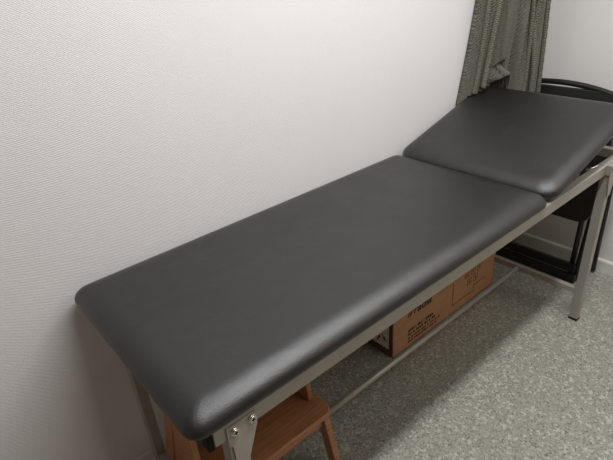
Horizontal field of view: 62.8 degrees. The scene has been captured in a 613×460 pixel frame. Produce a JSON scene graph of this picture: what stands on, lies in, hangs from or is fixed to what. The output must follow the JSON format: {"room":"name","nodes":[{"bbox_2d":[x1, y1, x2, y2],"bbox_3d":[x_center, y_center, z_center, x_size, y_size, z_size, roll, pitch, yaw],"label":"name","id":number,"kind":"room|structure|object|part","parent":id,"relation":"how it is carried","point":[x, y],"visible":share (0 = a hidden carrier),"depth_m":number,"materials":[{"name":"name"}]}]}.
{"room":"examination room","nodes":[
{"label":"examination room","id":0,"kind":"room"},
{"bbox_2d":[0,0,474,459],"bbox_3d":[-0.443,-0.397,1.280,3.928,2.600,0.050,-25,35,-33],"label":"wall","id":1,"kind":"structure","parent":0,"point":[132,132],"depth_m":1.39,"materials":[{"name":"paint"}]},
{"bbox_2d":[132,438,165,459],"bbox_3d":[-0.339,0.679,1.837,3.828,0.068,0.012,-25,35,-33],"label":"baseboard","id":2,"kind":"structure","parent":1,"relation":"attached to","point":[148,454],"depth_m":1.68,"materials":[{"name":"paint"}]},
{"bbox_3d":[0.769,-1.194,1.965,0.040,0.080,0.083,-25,35,-33],"label":"coat hook","id":3,"kind":"object","parent":1,"relation":"attached to","visible":0},
{"bbox_2d":[456,0,550,104],"bbox_3d":[0.850,-0.868,2.112,0.399,0.647,0.190,-25,35,-33],"label":"curtain","id":4,"kind":"object","parent":3,"relation":"hanging from","point":[506,45],"visible":0.94,"depth_m":2.13,"materials":[{"name":"grey fabric"}]},
{"bbox_2d":[196,241,612,459],"bbox_3d":[0.511,1.145,0.978,3.828,0.050,2.600,-25,35,-33],"label":"floor","id":5,"kind":"structure","parent":0,"point":[511,377],"depth_m":1.92,"materials":[{"name":"carpet"}]},
{"bbox_2d":[164,382,339,459],"bbox_3d":[-0.185,0.584,1.537,0.445,0.500,0.380,-25,35,-33],"label":"step stool","id":6,"kind":"object","parent":5,"relation":"on","point":[286,425],"visible":0.41,"depth_m":1.50,"materials":[{"name":"brown wood"}]},
{"bbox_3d":[-0.401,0.635,1.496,0.189,0.478,0.025,21,37,38],"label":"leg","id":7,"kind":"part","parent":6,"relation":"part of","materials":[{"name":"brown wood"}]},
{"bbox_3d":[-0.324,0.697,1.438,0.018,0.044,0.190,-25,35,-33],"label":"rail","id":8,"kind":"part","parent":6,"relation":"part of","materials":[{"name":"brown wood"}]},
{"bbox_3d":[-0.309,0.570,1.339,0.024,0.226,0.062,-25,35,-33],"label":"leg","id":9,"kind":"part","parent":6,"relation":"part of","materials":[{"name":"brown wood"}]},
{"bbox_3d":[-0.098,0.661,1.464,0.372,0.038,0.018,-25,35,-33],"label":"rail","id":10,"kind":"part","parent":6,"relation":"part of","materials":[{"name":"brown wood"}]},
{"bbox_3d":[-0.015,0.429,1.555,0.024,0.226,0.062,-25,35,-33],"label":"leg","id":11,"kind":"part","parent":6,"relation":"part of","materials":[{"name":"brown wood"}]},
{"bbox_3d":[0.074,0.678,1.609,0.034,0.230,0.079,-25,35,-33],"label":"leg","id":12,"kind":"part","parent":6,"relation":"part of","materials":[{"name":"brown wood"}]},
{"bbox_2d":[74,86,612,459],"bbox_3d":[0.359,0.171,1.767,1.974,0.930,0.650,-25,35,-33],"label":"examination table","id":13,"kind":"object","parent":5,"relation":"on","point":[220,327],"visible":0.99,"depth_m":1.34,"materials":[{"name":"black leather"}]},
{"bbox_3d":[-0.478,0.524,1.490,0.030,0.681,0.038,-25,35,-33],"label":"leg","id":14,"kind":"part","parent":13,"relation":"part of","materials":[{"name":"grey paint"}]},
{"bbox_3d":[-0.126,0.688,1.137,0.030,0.681,0.035,-25,35,-33],"label":"leg","id":15,"kind":"part","parent":13,"relation":"part of","materials":[{"name":"grey paint"}]},
{"bbox_3d":[0.079,0.033,1.446,1.297,0.057,0.635,-25,35,-33],"label":"mattress","id":16,"kind":"part","parent":13,"relation":"part of","materials":[{"name":"black leather"}]},
{"bbox_3d":[0.545,0.041,1.471,1.927,0.043,0.030,-25,35,-33],"label":"rail","id":17,"kind":"part","parent":13,"relation":"part of","materials":[{"name":"silver metal"}]},
{"bbox_3d":[1.159,0.087,2.059,0.034,0.681,0.037,-25,35,-33],"label":"leg","id":18,"kind":"part","parent":13,"relation":"part of","materials":[{"name":"grey paint"}]},
{"bbox_3d":[1.081,-0.386,2.180,0.030,0.037,0.515,-25,35,-33],"label":"cross rail","id":19,"kind":"part","parent":13,"relation":"part of","materials":[{"name":"silver metal"}]},
{"bbox_2d":[368,252,495,356],"bbox_3d":[0.557,0.231,2.288,0.754,0.299,0.218,-25,35,-33],"label":"cardboard box","id":20,"kind":"object","parent":5,"relation":"on","point":[398,336],"visible":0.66,"depth_m":2.19,"materials":[{"name":"brown cardboard"}]},
{"bbox_2d":[408,313,439,342],"bbox_3d":[0.508,0.408,2.166,0.217,0.070,0.001,-25,35,-33],"label":"print","id":21,"kind":"object","parent":20,"relation":"attached to","point":[428,321],"depth_m":2.16,"materials":[{"name":"black"}]},
{"bbox_2d":[496,78,612,282],"bbox_3d":[1.190,-0.233,2.399,0.197,0.917,0.477,-25,35,-33],"label":"folding chair","id":22,"kind":"object","parent":5,"relation":"on","point":[579,208],"visible":0.43,"depth_m":2.32,"materials":[{"name":"black plastic"}]},
{"bbox_3d":[1.278,-0.032,2.334,0.041,0.581,0.023,-25,35,-33],"label":"leg","id":23,"kind":"part","parent":22,"relation":"part of","materials":[{"name":"black metal"}]},
{"bbox_3d":[1.202,-0.568,2.251,0.040,0.131,0.380,-25,35,-33],"label":"backrest","id":24,"kind":"part","parent":22,"relation":"part of","materials":[{"name":"black plastic"}]},
{"bbox_3d":[1.150,-0.288,2.325,0.096,0.428,0.420,-25,35,-33],"label":"seat","id":25,"kind":"part","parent":22,"relation":"part of","materials":[{"name":"black plastic"}]},
{"bbox_3d":[1.392,-0.055,2.347,0.022,0.610,0.077,20,37,38],"label":"leg","id":26,"kind":"part","parent":22,"relation":"part of","materials":[{"name":"black metal"}]},
{"bbox_2d":[525,0,612,261],"bbox_3d":[1.885,-0.667,1.441,0.050,2.600,2.600,-25,35,-33],"label":"wall","id":27,"kind":"structure","parent":0,"point":[579,41],"depth_m":2.24,"materials":[{"name":"paint"}]},
{"bbox_2d":[512,232,612,275],"bbox_3d":[1.949,0.412,1.997,0.012,0.068,2.588,-25,35,-33],"label":"baseboard","id":28,"kind":"structure","parent":27,"relation":"attached to","point":[603,266],"depth_m":2.66,"materials":[{"name":"paint"}]}
]}

